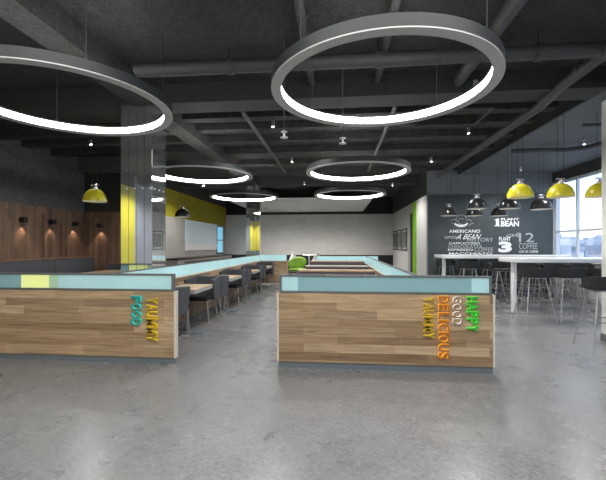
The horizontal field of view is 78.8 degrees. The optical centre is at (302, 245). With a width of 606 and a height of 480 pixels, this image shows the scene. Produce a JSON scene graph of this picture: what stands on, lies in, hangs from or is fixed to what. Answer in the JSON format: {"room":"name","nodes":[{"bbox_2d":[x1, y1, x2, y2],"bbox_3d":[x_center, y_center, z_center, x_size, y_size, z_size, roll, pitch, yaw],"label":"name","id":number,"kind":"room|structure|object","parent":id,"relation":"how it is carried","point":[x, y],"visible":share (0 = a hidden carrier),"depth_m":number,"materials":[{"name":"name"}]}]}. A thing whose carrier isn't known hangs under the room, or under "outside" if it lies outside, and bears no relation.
{"room":"eatery","nodes":[
{"label":"eatery","id":0,"kind":"room"},
{"bbox_2d":[0,140,84,259],"bbox_3d":[-7.012,-0.525,3.458,0.200,3.950,14.600,0,0,5],"label":"wall","id":1,"kind":"structure","parent":0,"point":[39,186],"depth_m":8.94,"materials":[{"name":"brown wood"}]},
{"bbox_2d":[85,172,120,270],"bbox_3d":[-5.154,-0.525,10.542,2.200,3.950,0.150,0,0,5],"label":"wall","id":2,"kind":"structure","parent":0,"point":[103,244],"depth_m":10.51,"materials":[{"name":"brown wood"}]},
{"bbox_2d":[166,173,225,257],"bbox_3d":[-4.621,-0.525,15.238,0.200,3.950,9.300,0,0,5],"label":"wall","id":3,"kind":"structure","parent":0,"point":[199,204],"depth_m":14.62,"materials":[{"name":"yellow paint"}]},
{"bbox_2d":[185,220,216,250],"bbox_3d":[-4.404,-0.395,16.223,0.050,1.210,3.700,0,0,5],"label":"hatch","id":4,"kind":"object","parent":3,"relation":"attached to","point":[198,235],"visible":1,"depth_m":15.88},
{"bbox_2d":[216,226,222,253],"bbox_3d":[-4.189,-0.280,18.563,0.050,1.380,0.940,0,0,5],"label":"window","id":5,"kind":"structure","parent":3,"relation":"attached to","point":[219,228],"depth_m":18.46,"materials":[{"name":"blue glass"}]},
{"bbox_2d":[230,197,372,211],"bbox_3d":[0.061,-1.775,16.634,5.570,0.070,5.240,0,0,5],"label":"ceiling panel","id":6,"kind":"object","parent":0,"point":[315,204],"visible":0.64,"depth_m":16.13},
{"bbox_2d":[0,273,605,479],"bbox_3d":[0.366,1.550,7.347,14.180,0.200,24.100,0,0,5],"label":"floor","id":7,"kind":"structure","parent":0,"point":[226,409],"depth_m":3.18,"materials":[{"name":"concrete"}]},
{"bbox_2d":[0,259,55,272],"bbox_3d":[-6.047,0.880,7.035,1.060,1.140,3.092,0,0,5],"label":"bench","id":8,"kind":"object","parent":7,"relation":"on","point":[8,265],"visible":0.24,"depth_m":7.86,"materials":[{"name":"paint"}]},
{"bbox_2d":[29,257,93,272],"bbox_3d":[-5.843,0.880,9.255,1.060,1.140,1.352,0,0,5],"label":"bench","id":9,"kind":"object","parent":7,"relation":"on","point":[62,264],"visible":0.21,"depth_m":9.17,"materials":[{"name":"paint"}]},
{"bbox_2d":[0,272,177,363],"bbox_3d":[-4.139,0.900,4.747,5.205,1.100,0.105,0,0,5],"label":"partition wall","id":10,"kind":"structure","parent":7,"relation":"on","point":[95,317],"depth_m":4.60,"materials":[{"name":"brown wood"}]},
{"bbox_2d":[106,264,120,269],"bbox_3d":[-4.824,0.985,10.150,1.410,0.930,0.530,0,0,5],"label":"bench","id":11,"kind":"object","parent":7,"relation":"on","point":[108,266],"visible":0.09,"depth_m":10.31,"materials":[{"name":"paint"}]},
{"bbox_2d":[121,106,165,271],"bbox_3d":[-2.615,-0.375,6.066,0.544,3.650,0.484,0,0,5],"label":"column","id":12,"kind":"structure","parent":7,"relation":"on","point":[143,157],"depth_m":5.85,"materials":[{"name":"paint"}]},
{"bbox_2d":[176,286,190,337],"bbox_3d":[-2.020,1.025,5.544,0.560,0.850,0.630,0,0,5],"label":"tub chair","id":13,"kind":"object","parent":7,"relation":"on","point":[183,292],"visible":0.22,"depth_m":5.45,"materials":[{"name":"grey fabric"}]},
{"bbox_2d":[114,255,260,326],"bbox_3d":[-2.008,0.900,9.163,0.110,1.100,8.840,0,0,5],"label":"partition wall","id":14,"kind":"structure","parent":7,"relation":"on","point":[207,268],"depth_m":7.83,"materials":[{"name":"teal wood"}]},
{"bbox_2d":[176,284,212,333],"bbox_3d":[-1.899,1.075,6.251,0.570,0.750,0.840,0,0,5],"label":"dining table","id":15,"kind":"object","parent":7,"relation":"on","point":[194,288],"visible":0.64,"depth_m":6.23,"materials":[{"name":"brown wood"}]},
{"bbox_2d":[166,254,232,265],"bbox_3d":[-4.141,0.950,15.596,0.550,1.000,6.500,0,0,5],"label":"countertop","id":16,"kind":"structure","parent":7,"relation":"on","point":[193,259],"depth_m":13.90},
{"bbox_2d":[166,254,232,259],"bbox_3d":[-4.141,0.475,15.596,0.550,0.050,6.500,0,0,5],"label":"countertop","id":17,"kind":"structure","parent":16,"relation":"on","point":[205,256],"depth_m":14.39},
{"bbox_2d":[183,276,219,325],"bbox_3d":[-1.896,1.025,6.888,0.560,0.850,0.630,0,0,5],"label":"tub chair","id":18,"kind":"object","parent":7,"relation":"on","point":[206,296],"visible":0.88,"depth_m":6.90,"materials":[{"name":"grey fabric"}]},
{"bbox_2d":[197,275,228,318],"bbox_3d":[-1.833,1.025,7.575,0.560,0.850,0.630,0,0,5],"label":"tub chair","id":19,"kind":"object","parent":7,"relation":"on","point":[224,279],"visible":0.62,"depth_m":7.36,"materials":[{"name":"grey fabric"}]},
{"bbox_2d":[214,275,241,311],"bbox_3d":[-1.712,1.075,8.282,0.570,0.750,0.840,0,0,5],"label":"dining table","id":20,"kind":"object","parent":7,"relation":"on","point":[231,277],"visible":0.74,"depth_m":8.27,"materials":[{"name":"brown wood"}]},
{"bbox_2d":[219,269,245,306],"bbox_3d":[-1.709,1.025,8.919,0.560,0.850,0.630,0,0,5],"label":"tub chair","id":21,"kind":"object","parent":7,"relation":"on","point":[239,283],"visible":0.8,"depth_m":8.98,"materials":[{"name":"grey fabric"}]},
{"bbox_2d":[228,269,251,302],"bbox_3d":[-1.645,1.025,9.607,0.560,0.850,0.630,0,0,5],"label":"tub chair","id":22,"kind":"object","parent":7,"relation":"on","point":[248,271],"visible":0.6,"depth_m":9.39,"materials":[{"name":"grey fabric"}]},
{"bbox_2d":[239,269,259,297],"bbox_3d":[-1.525,1.075,10.313,0.570,0.750,0.840,0,0,5],"label":"dining table","id":23,"kind":"object","parent":7,"relation":"on","point":[254,271],"visible":0.52,"depth_m":10.29,"materials":[{"name":"brown wood"}]},
{"bbox_2d":[241,265,262,294],"bbox_3d":[-1.522,1.025,10.951,0.560,0.850,0.630,0,0,5],"label":"tub chair","id":24,"kind":"object","parent":7,"relation":"on","point":[257,276],"visible":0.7,"depth_m":11.00,"materials":[{"name":"grey fabric"}]},
{"bbox_2d":[246,186,261,261],"bbox_3d":[-1.832,-0.375,13.907,0.544,3.650,0.464,0,0,5],"label":"column","id":25,"kind":"structure","parent":7,"relation":"on","point":[253,209],"depth_m":13.69,"materials":[{"name":"paint"}]},
{"bbox_2d":[247,265,265,291],"bbox_3d":[-1.458,1.025,11.638,0.560,0.850,0.630,0,0,5],"label":"tub chair","id":26,"kind":"object","parent":7,"relation":"on","point":[264,266],"visible":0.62,"depth_m":11.45,"materials":[{"name":"grey fabric"}]},
{"bbox_2d":[256,262,273,286],"bbox_3d":[-1.335,1.025,12.982,0.560,0.850,0.630,0,0,5],"label":"tub chair","id":27,"kind":"object","parent":7,"relation":"on","point":[270,271],"visible":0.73,"depth_m":13.10,"materials":[{"name":"grey fabric"}]},
{"bbox_2d":[261,255,287,282],"bbox_3d":[-1.043,0.900,13.473,1.010,1.100,0.120,0,0,5],"label":"partition","id":28,"kind":"object","parent":7,"relation":"on","point":[280,261],"depth_m":13.43,"materials":[{"name":"brown wood"}]},
{"bbox_2d":[288,257,306,274],"bbox_3d":[-0.212,0.957,15.001,0.804,0.985,0.735,0,0,-15],"label":"lounge chair","id":29,"kind":"object","parent":7,"relation":"on","point":[296,263],"visible":0.74,"depth_m":14.95,"materials":[{"name":"plastic"}]},
{"bbox_2d":[309,261,363,264],"bbox_3d":[1.055,0.973,11.559,1.720,0.955,0.495,0,0,5],"label":"bench","id":30,"kind":"object","parent":7,"relation":"on","point":[311,262],"visible":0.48,"depth_m":11.60,"materials":[{"name":"wood"}]},
{"bbox_2d":[298,269,375,274],"bbox_3d":[0.753,1.000,8.286,1.720,0.900,0.840,0,0,5],"label":"bench","id":31,"kind":"object","parent":7,"relation":"on","point":[301,271],"visible":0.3,"depth_m":8.18,"materials":[{"name":"wood"}]},
{"bbox_2d":[305,265,368,269],"bbox_3d":[0.919,1.000,10.078,1.720,0.900,0.840,0,0,5],"label":"table","id":32,"kind":"object","parent":7,"relation":"on","point":[349,267],"visible":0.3,"depth_m":9.98,"materials":[{"name":"wood"}]},
{"bbox_2d":[317,256,377,264],"bbox_3d":[1.417,0.900,11.840,1.950,1.100,0.100,0,0,5],"label":"glass wall","id":33,"kind":"structure","parent":7,"relation":"on","point":[319,258],"depth_m":11.83,"materials":[{"name":"teal glass"}]},
{"bbox_2d":[277,274,494,373],"bbox_3d":[0.927,0.900,4.280,2.480,1.100,0.105,0,0,5],"label":"partition wall","id":34,"kind":"structure","parent":7,"relation":"on","point":[422,323],"depth_m":4.26,"materials":[{"name":"brown wood"}]},
{"bbox_2d":[365,256,416,274],"bbox_3d":[1.677,0.900,8.070,0.110,1.100,7.340,0,0,5],"label":"glass wall","id":35,"kind":"structure","parent":7,"relation":"on","point":[381,268],"depth_m":7.25,"materials":[{"name":"teal glass"}]},
{"bbox_2d":[436,259,455,275],"bbox_3d":[4.346,0.933,11.198,0.556,1.026,0.556,0,0,5],"label":"bar stool","id":36,"kind":"object","parent":7,"relation":"on","point":[449,262],"visible":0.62,"depth_m":11.31,"materials":[{"name":"grey metal"}]},
{"bbox_2d":[457,261,479,275],"bbox_3d":[4.364,0.933,9.761,0.556,1.026,0.556,0,0,5],"label":"bar stool","id":37,"kind":"object","parent":7,"relation":"on","point":[463,265],"visible":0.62,"depth_m":9.58,"materials":[{"name":"grey metal"}]},
{"bbox_2d":[480,259,504,294],"bbox_3d":[5.640,0.933,11.079,0.556,1.026,0.556,0,0,5],"label":"bar stool","id":38,"kind":"object","parent":7,"relation":"on","point":[481,260],"visible":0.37,"depth_m":11.22,"materials":[{"name":"grey metal"}]},
{"bbox_2d":[480,261,506,301],"bbox_3d":[4.961,0.933,9.706,0.556,1.026,0.556,0,0,7],"label":"bar stool","id":39,"kind":"object","parent":7,"relation":"on","point":[484,264],"visible":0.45,"depth_m":9.57,"materials":[{"name":"grey metal"}]},
{"bbox_2d":[434,254,571,297],"bbox_3d":[5.502,0.860,10.339,3.420,1.180,0.800,0,0,5],"label":"bar table","id":40,"kind":"object","parent":7,"relation":"on","point":[443,256],"visible":0.52,"depth_m":10.04,"materials":[{"name":"white laminate"}]},
{"bbox_2d":[488,262,518,306],"bbox_3d":[4.787,0.933,8.898,0.556,1.026,0.556,0,0,6],"label":"bar stool","id":41,"kind":"object","parent":7,"relation":"on","point":[505,267],"visible":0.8,"depth_m":9.02,"materials":[{"name":"grey metal"}]},
{"bbox_2d":[500,262,531,301],"bbox_3d":[5.559,0.933,9.651,0.556,1.026,0.556,0,0,7],"label":"bar stool","id":42,"kind":"object","parent":7,"relation":"on","point":[510,262],"visible":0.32,"depth_m":9.48,"materials":[{"name":"grey metal"}]},
{"bbox_2d":[510,263,545,307],"bbox_3d":[5.384,0.933,8.843,0.556,1.026,0.556,0,0,7],"label":"bar stool","id":43,"kind":"object","parent":7,"relation":"on","point":[519,265],"visible":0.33,"depth_m":8.97,"materials":[{"name":"grey metal"}]},
{"bbox_2d":[512,268,557,324],"bbox_3d":[4.403,0.933,7.026,0.556,1.026,0.556,0,0,6],"label":"bar stool","id":44,"kind":"object","parent":7,"relation":"on","point":[530,273],"visible":1,"depth_m":6.85,"materials":[{"name":"grey metal"}]},
{"bbox_2d":[523,263,556,302],"bbox_3d":[6.156,0.933,9.596,0.556,1.026,0.556,0,0,6],"label":"bar stool","id":45,"kind":"object","parent":7,"relation":"on","point":[535,285],"visible":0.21,"depth_m":9.42,"materials":[{"name":"grey metal"}]},
{"bbox_2d":[499,257,601,313],"bbox_3d":[5.730,0.860,7.908,2.720,1.180,0.740,0,0,5],"label":"bar table","id":46,"kind":"object","parent":7,"relation":"on","point":[514,260],"visible":0.96,"depth_m":7.86,"materials":[{"name":"white laminate"}]},
{"bbox_2d":[536,263,572,307],"bbox_3d":[5.982,0.933,8.788,0.556,1.026,0.556,0,0,5],"label":"bar stool","id":47,"kind":"object","parent":7,"relation":"on","point":[543,265],"visible":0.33,"depth_m":8.92,"materials":[{"name":"grey metal"}]},
{"bbox_2d":[547,263,581,299],"bbox_3d":[6.754,0.933,9.541,0.556,1.026,0.556,0,0,4],"label":"bar stool","id":48,"kind":"object","parent":7,"relation":"on","point":[560,284],"visible":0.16,"depth_m":9.48,"materials":[{"name":"grey metal"}]},
{"bbox_2d":[544,268,592,324],"bbox_3d":[5.001,0.933,6.971,0.556,1.026,0.556,0,0,6],"label":"bar stool","id":49,"kind":"object","parent":7,"relation":"on","point":[562,273],"visible":0.84,"depth_m":6.80,"materials":[{"name":"grey metal"}]},
{"bbox_2d":[562,263,600,307],"bbox_3d":[6.579,0.933,8.733,0.556,1.026,0.556,0,0,7],"label":"bar stool","id":50,"kind":"object","parent":7,"relation":"on","point":[569,265],"visible":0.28,"depth_m":8.85,"materials":[{"name":"grey metal"}]},
{"bbox_2d":[572,276,605,354],"bbox_3d":[4.142,0.933,5.061,0.556,1.026,0.556,0,0,12],"label":"bar stool","id":51,"kind":"object","parent":7,"relation":"on","point":[598,284],"visible":1,"depth_m":4.96,"materials":[{"name":"grey metal"}]},
{"bbox_2d":[577,268,601,324],"bbox_3d":[5.608,0.933,6.915,0.556,1.026,0.556,0,0,5],"label":"bar stool","id":52,"kind":"object","parent":7,"relation":"on","point":[594,272],"visible":0.56,"depth_m":6.79,"materials":[{"name":"grey metal"}]},
{"bbox_2d":[600,100,605,340],"bbox_3d":[4.796,-0.375,5.408,0.480,3.650,0.510,0,0,5],"label":"column","id":53,"kind":"structure","parent":7,"relation":"on","point":[603,334],"depth_m":5.62,"materials":[{"name":"paint"}]},
{"bbox_2d":[0,0,605,197],"bbox_3d":[0.366,-2.600,7.347,14.180,0.200,24.100,0,0,5],"label":"ceiling","id":54,"kind":"structure","parent":0,"point":[136,31],"depth_m":4.48,"materials":[{"name":"paint"}]},
{"bbox_2d":[0,87,130,119],"bbox_3d":[-4.668,-2.350,6.179,3.970,0.300,0.450,0,0,5],"label":"ceiling beam","id":55,"kind":"structure","parent":54,"relation":"attached to","point":[84,101],"depth_m":5.91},
{"bbox_2d":[0,0,172,135],"bbox_3d":[-2.386,-1.953,3.755,2.004,1.094,2.004,0,0,5],"label":"ring light","id":56,"kind":"object","parent":54,"relation":"hanging from","point":[13,54],"visible":1,"depth_m":3.35,"materials":[{"name":"metal"}]},
{"bbox_2d":[0,123,173,139],"bbox_3d":[-4.528,-2.385,7.698,3.970,0.230,0.200,0,0,5],"label":"ceiling beam","id":57,"kind":"structure","parent":54,"relation":"attached to","point":[6,132],"depth_m":7.71,"materials":[{"name":"paint"}]},
{"bbox_2d":[82,124,106,202],"bbox_3d":[-3.798,-1.504,6.737,0.400,1.412,0.400,0,0,5],"label":"dome pendant","id":58,"kind":"object","parent":54,"relation":"hanging from","point":[94,195],"visible":1,"depth_m":6.69,"materials":[{"name":"yellow metal"}]},
{"bbox_2d":[21,135,186,147],"bbox_3d":[-4.466,-2.385,8.365,3.970,0.230,0.200,0,0,5],"label":"ceiling beam","id":59,"kind":"structure","parent":54,"relation":"attached to","point":[170,140],"depth_m":8.34,"materials":[{"name":"paint"}]},
{"bbox_2d":[51,144,201,156],"bbox_3d":[-4.386,-2.385,9.241,3.970,0.230,0.200,0,0,5],"label":"ceiling beam","id":60,"kind":"structure","parent":54,"relation":"attached to","point":[170,149],"depth_m":9.22,"materials":[{"name":"paint"}]},
{"bbox_2d":[0,0,281,197],"bbox_3d":[-2.368,-2.350,7.599,0.350,0.300,23.700,0,0,5],"label":"ceiling beam","id":61,"kind":"structure","parent":54,"relation":"attached to","point":[46,22],"depth_m":4.19,"materials":[{"name":"paint"}]},
{"bbox_2d":[175,205,189,217],"bbox_3d":[-3.415,-1.654,10.457,0.420,1.712,0.420,0,0,-6],"label":"dome pendant","id":62,"kind":"object","parent":54,"relation":"hanging from","point":[180,213],"visible":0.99,"depth_m":10.32,"materials":[{"name":"black metal"}]},
{"bbox_2d":[166,132,252,183],"bbox_3d":[-2.039,-1.953,7.519,2.004,1.094,2.004,0,0,5],"label":"ring light","id":63,"kind":"object","parent":54,"relation":"hanging from","point":[184,163],"visible":0.73,"depth_m":7.22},
{"bbox_2d":[180,178,248,188],"bbox_3d":[-3.291,-2.350,14.036,2.670,0.300,0.450,0,0,5],"label":"ceiling beam","id":64,"kind":"structure","parent":54,"relation":"attached to","point":[182,185],"depth_m":13.86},
{"bbox_2d":[210,190,277,201],"bbox_3d":[-1.742,-1.953,10.956,2.004,1.094,2.004,0,0,5],"label":"ring light","id":65,"kind":"object","parent":54,"relation":"hanging from","point":[213,194],"visible":1,"depth_m":10.52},
{"bbox_2d":[280,39,287,138],"bbox_3d":[-0.223,-1.842,4.339,0.090,1.156,0.090,0,0,5],"label":"sprinkler","id":66,"kind":"object","parent":54,"relation":"hanging from","point":[284,131],"visible":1,"depth_m":4.34,"materials":[{"name":"metal"}]},
{"bbox_2d":[294,0,314,86],"bbox_3d":[-0.018,-2.416,3.843,0.118,0.169,3.250,0,0,5],"label":"ceiling pipe","id":67,"kind":"object","parent":54,"relation":"hanging from","point":[304,28],"visible":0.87,"depth_m":3.88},
{"bbox_2d":[259,175,416,187],"bbox_3d":[1.240,-2.350,13.619,5.730,0.300,0.450,0,0,5],"label":"ceiling beam","id":68,"kind":"structure","parent":54,"relation":"attached to","point":[406,180],"depth_m":13.49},
{"bbox_2d":[314,155,385,199],"bbox_3d":[1.322,-1.953,10.423,2.004,1.094,2.004,0,0,5],"label":"ring light","id":69,"kind":"object","parent":54,"relation":"hanging from","point":[381,192],"visible":0.98,"depth_m":9.90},
{"bbox_2d":[250,165,457,174],"bbox_3d":[1.535,-2.425,11.919,6.630,0.150,0.220,0,0,5],"label":"ceiling beam","id":70,"kind":"structure","parent":54,"relation":"attached to","point":[387,169],"depth_m":11.84,"materials":[{"name":"paint"}]},
{"bbox_2d":[238,155,473,165],"bbox_3d":[1.411,-2.425,10.575,6.630,0.150,0.220,0,0,5],"label":"ceiling beam","id":71,"kind":"structure","parent":54,"relation":"attached to","point":[435,158],"depth_m":10.58,"materials":[{"name":"paint"}]},
{"bbox_2d":[306,106,410,181],"bbox_3d":[1.063,-1.953,7.183,2.004,1.094,2.004,0,0,5],"label":"ring light","id":72,"kind":"object","parent":54,"relation":"hanging from","point":[406,165],"visible":1,"depth_m":6.58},
{"bbox_2d":[224,142,493,155],"bbox_3d":[1.292,-2.425,9.281,6.630,0.150,0.220,0,0,5],"label":"ceiling beam","id":73,"kind":"structure","parent":54,"relation":"attached to","point":[446,146],"depth_m":9.20,"materials":[{"name":"paint"}]},
{"bbox_2d":[210,128,514,144],"bbox_3d":[1.196,-2.425,8.235,6.630,0.150,0.220,0,0,5],"label":"ceiling beam","id":74,"kind":"structure","parent":54,"relation":"attached to","point":[476,132],"depth_m":8.15,"materials":[{"name":"paint"}]},
{"bbox_2d":[240,111,286,173],"bbox_3d":[-0.790,-2.270,8.860,0.070,0.070,5.300,0,0,5],"label":"ceiling pipe","id":75,"kind":"object","parent":74,"relation":"attached to","point":[243,113],"visible":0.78,"depth_m":7.72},
{"bbox_2d":[367,106,397,171],"bbox_3d":[1.749,-2.270,8.626,0.070,0.070,5.300,0,0,5],"label":"ceiling pipe","id":76,"kind":"object","parent":74,"relation":"attached to","point":[394,108],"visible":0.8,"depth_m":7.75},
{"bbox_2d":[196,113,536,133],"bbox_3d":[1.115,-2.425,7.359,6.630,0.150,0.220,0,0,5],"label":"ceiling beam","id":77,"kind":"structure","parent":54,"relation":"attached to","point":[490,119],"depth_m":7.36,"materials":[{"name":"paint"}]},
{"bbox_2d":[133,33,605,77],"bbox_3d":[0.918,-2.335,4.515,6.200,0.330,0.201,0,0,5],"label":"ceiling pipe","id":78,"kind":"object","parent":54,"relation":"hanging from","point":[537,52],"visible":1,"depth_m":4.45,"materials":[{"name":"metal"}]},
{"bbox_2d":[339,51,345,144],"bbox_3d":[0.494,-1.842,4.594,0.090,1.156,0.090,0,0,5],"label":"sprinkler","id":79,"kind":"object","parent":78,"relation":"hanging from","point":[342,137],"visible":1,"depth_m":4.59,"materials":[{"name":"metal"}]},
{"bbox_2d":[182,101,557,122],"bbox_3d":[1.053,-2.425,6.692,6.630,0.150,0.220,0,0,5],"label":"ceiling beam","id":80,"kind":"structure","parent":54,"relation":"attached to","point":[510,107],"depth_m":6.62,"materials":[{"name":"paint"}]},
{"bbox_2d":[414,106,494,126],"bbox_3d":[2.615,-2.250,6.487,1.118,0.060,0.859,0,0,5],"label":"ceiling pipe","id":81,"kind":"object","parent":80,"relation":"attached to","point":[489,108],"visible":0.76,"depth_m":6.82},
{"bbox_2d":[151,66,605,113],"bbox_3d":[0.958,-2.350,5.661,6.630,0.300,0.450,0,0,5],"label":"ceiling beam","id":82,"kind":"structure","parent":54,"relation":"attached to","point":[516,85],"depth_m":5.49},
{"bbox_2d":[374,0,400,83],"bbox_3d":[0.928,-2.418,3.756,0.106,0.163,3.250,0,0,5],"label":"ceiling pipe","id":83,"kind":"object","parent":54,"relation":"hanging from","point":[395,5],"visible":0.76,"depth_m":4.28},
{"bbox_2d":[271,0,505,126],"bbox_3d":[0.713,-1.953,3.379,2.004,1.094,2.004,0,0,5],"label":"ring light","id":84,"kind":"object","parent":54,"relation":"hanging from","point":[464,30],"visible":1,"depth_m":2.66,"materials":[{"name":"metal"}]},
{"bbox_2d":[441,204,456,215],"bbox_3d":[3.954,-1.654,9.999,0.420,1.712,0.420,0,0,-6],"label":"dome pendant","id":85,"kind":"object","parent":54,"relation":"hanging from","point":[448,211],"visible":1,"depth_m":9.87,"materials":[{"name":"black metal"}]},
{"bbox_2d":[466,156,482,215],"bbox_3d":[4.637,-1.654,9.997,0.420,1.712,0.420,0,0,-6],"label":"dome pendant","id":86,"kind":"object","parent":54,"relation":"hanging from","point":[469,212],"visible":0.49,"depth_m":9.92,"materials":[{"name":"black metal"}]},
{"bbox_2d":[467,194,487,209],"bbox_3d":[3.857,-1.664,8.181,0.420,1.712,0.420,0,0,-6],"label":"dome pendant","id":87,"kind":"object","parent":54,"relation":"hanging from","point":[477,203],"visible":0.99,"depth_m":8.06,"materials":[{"name":"black metal"}]},
{"bbox_2d":[452,0,527,86],"bbox_3d":[2.064,-2.375,3.651,0.201,0.250,3.250,0,0,5],"label":"ceiling pipe","id":88,"kind":"object","parent":54,"relation":"hanging from","point":[510,9],"visible":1,"depth_m":3.82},
{"bbox_2d":[491,164,507,215],"bbox_3d":[5.320,-1.654,10.004,0.420,1.712,0.420,0,0,-6],"label":"dome pendant","id":89,"kind":"object","parent":54,"relation":"hanging from","point":[496,211],"visible":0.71,"depth_m":9.93,"materials":[{"name":"black metal"}]},
{"bbox_2d":[499,138,520,209],"bbox_3d":[4.567,-1.664,8.155,0.420,1.712,0.420,0,0,-6],"label":"dome pendant","id":90,"kind":"object","parent":54,"relation":"hanging from","point":[506,204],"visible":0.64,"depth_m":8.06,"materials":[{"name":"black metal"}]},
{"bbox_2d":[437,46,605,177],"bbox_3d":[3.720,-2.280,6.586,0.165,0.440,9.402,0,0,5],"label":"ceiling pipe","id":91,"kind":"object","parent":54,"relation":"hanging from","point":[581,69],"visible":0.93,"depth_m":5.60,"materials":[{"name":"metal"}]},
{"bbox_2d":[507,113,533,198],"bbox_3d":[3.643,-1.504,6.192,0.400,1.412,0.400,0,0,-12],"label":"dome pendant","id":92,"kind":"object","parent":91,"relation":"hanging from","point":[520,190],"visible":0.98,"depth_m":6.15,"materials":[{"name":"yellow metal"}]},
{"bbox_2d":[457,88,605,174],"bbox_3d":[4.101,-2.350,3.363,0.050,0.300,16.450,0,0,5],"label":"ceiling beam","id":93,"kind":"structure","parent":54,"relation":"attached to","point":[543,118],"depth_m":7.37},
{"bbox_2d":[546,112,574,198],"bbox_3d":[4.281,-1.504,6.133,0.400,1.412,0.400,0,0,0],"label":"dome pendant","id":94,"kind":"object","parent":93,"relation":"hanging from","point":[560,190],"visible":1,"depth_m":6.09,"materials":[{"name":"yellow metal"}]},
{"bbox_2d":[530,194,552,209],"bbox_3d":[5.225,-1.644,8.095,0.420,1.712,0.420,0,0,-6],"label":"dome pendant","id":95,"kind":"object","parent":54,"relation":"hanging from","point":[541,203],"visible":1,"depth_m":7.98,"materials":[{"name":"black metal"}]},
{"bbox_2d":[226,197,392,254],"bbox_3d":[0.252,-0.525,19.358,8.750,3.950,0.200,0,0,5],"label":"wall","id":96,"kind":"structure","parent":0,"point":[369,231],"depth_m":19.20,"materials":[{"name":"paint"}]},
{"bbox_2d":[232,255,392,272],"bbox_3d":[0.242,0.975,19.244,8.750,0.950,0.030,0,0,5],"label":"baseboard","id":97,"kind":"structure","parent":96,"relation":"attached to","point":[388,259],"depth_m":19.03,"materials":[{"name":"black paint"}]},
{"bbox_2d":[393,172,426,274],"bbox_3d":[4.348,-0.525,15.416,0.170,3.950,7.300,0,0,5],"label":"wall","id":98,"kind":"structure","parent":0,"point":[409,200],"depth_m":13.53,"materials":[{"name":"white paint"}]},
{"bbox_2d":[393,231,396,249],"bbox_3d":[4.513,-0.240,18.112,0.030,0.920,1.000,0,0,5],"label":"framed picture","id":99,"kind":"object","parent":98,"relation":"attached to","point":[394,232],"visible":1,"depth_m":18.06,"materials":[{"name":"black paint"}]},
{"bbox_2d":[397,229,401,249],"bbox_3d":[4.394,-0.240,16.818,0.030,0.920,1.000,0,0,5],"label":"framed picture","id":100,"kind":"object","parent":98,"relation":"attached to","point":[399,232],"visible":1,"depth_m":16.79,"materials":[{"name":"black paint"}]},
{"bbox_2d":[402,228,406,250],"bbox_3d":[4.274,-0.240,15.523,0.030,0.920,1.000,0,0,5],"label":"framed picture","id":101,"kind":"object","parent":98,"relation":"attached to","point":[404,231],"visible":1,"depth_m":15.54,"materials":[{"name":"black paint"}]},
{"bbox_2d":[410,213,412,272],"bbox_3d":[4.263,0.100,14.344,0.102,2.700,0.950,0,0,5],"label":"door","id":102,"kind":"structure","parent":98,"relation":"in","point":[411,215],"depth_m":14.57,"materials":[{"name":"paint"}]},
{"bbox_2d":[427,170,552,292],"bbox_3d":[5.898,-0.525,11.533,3.930,3.950,0.150,0,0,5],"label":"wall","id":103,"kind":"structure","parent":0,"point":[449,183],"depth_m":11.50,"materials":[{"name":"grey paint"}]},
{"bbox_2d":[428,193,552,291],"bbox_3d":[5.790,-0.080,11.446,3.690,3.020,0.030,0,0,5],"label":"chalkboard","id":104,"kind":"object","parent":103,"relation":"attached to","point":[525,231],"visible":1,"depth_m":11.44,"materials":[{"name":"paint"}]},
{"bbox_2d":[460,91,605,174],"bbox_3d":[5.500,-2.225,3.234,2.760,0.050,16.450,0,0,5],"label":"ceiling","id":105,"kind":"structure","parent":0,"point":[590,111],"depth_m":8.30,"materials":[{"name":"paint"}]},
{"bbox_2d":[510,141,601,152],"bbox_3d":[5.966,-2.070,6.751,1.198,0.100,3.793,0,0,-28],"label":"ceiling pipe","id":106,"kind":"object","parent":105,"relation":"attached to","point":[597,144],"visible":1,"depth_m":7.99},
{"bbox_2d":[582,123,601,126],"bbox_3d":[6.010,-2.110,6.375,2.200,0.060,0.060,0,0,5],"label":"ceiling pipe","id":107,"kind":"object","parent":105,"relation":"attached to","point":[583,124],"visible":1,"depth_m":6.44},
{"bbox_2d":[585,177,601,197],"bbox_3d":[4.888,-1.504,6.077,0.400,1.412,0.400,0,0,-6],"label":"dome pendant","id":108,"kind":"object","parent":105,"relation":"hanging from","point":[595,190],"visible":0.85,"depth_m":6.03,"materials":[{"name":"yellow metal"}]},
{"bbox_2d":[552,157,601,302],"bbox_3d":[6.984,-0.525,3.097,0.220,3.950,16.450,0,0,5],"label":"wall","id":109,"kind":"structure","parent":0,"point":[596,164],"depth_m":10.24,"materials":[{"name":"white paint"}]},
{"bbox_2d":[555,169,601,263],"bbox_3d":[7.527,-0.725,9.866,0.260,2.370,2.830,0,0,5],"label":"window","id":110,"kind":"structure","parent":109,"relation":"in","point":[578,230],"depth_m":10.23,"materials":[{"name":"white metal"}]},
{"label":"outside","id":111,"kind":"structure","parent":0,"visible":0},
{"bbox_3d":[212.315,26.950,80.861,392.000,1.000,600.000,0,0,5],"label":"ground","id":112,"kind":"structure","parent":111,"visible":0},
{"bbox_2d":[560,234,570,254],"bbox_3d":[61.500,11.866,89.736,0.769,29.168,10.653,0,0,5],"label":"building","id":113,"kind":"structure","parent":112,"relation":"on","point":[565,244],"depth_m":85.35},
{"bbox_2d":[571,246,583,256],"bbox_3d":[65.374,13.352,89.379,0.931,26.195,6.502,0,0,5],"label":"building","id":114,"kind":"structure","parent":112,"relation":"on","point":[573,248],"depth_m":88.10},
{"bbox_2d":[585,240,601,256],"bbox_3d":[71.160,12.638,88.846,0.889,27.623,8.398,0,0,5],"label":"building","id":115,"kind":"structure","parent":112,"relation":"on","point":[595,249],"depth_m":89.25,"materials":[{"name":"brick"}]},
{"bbox_2d":[587,236,601,244],"bbox_3d":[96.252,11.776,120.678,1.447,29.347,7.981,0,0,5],"label":"building","id":116,"kind":"structure","parent":112,"relation":"on","point":[589,242],"depth_m":121.69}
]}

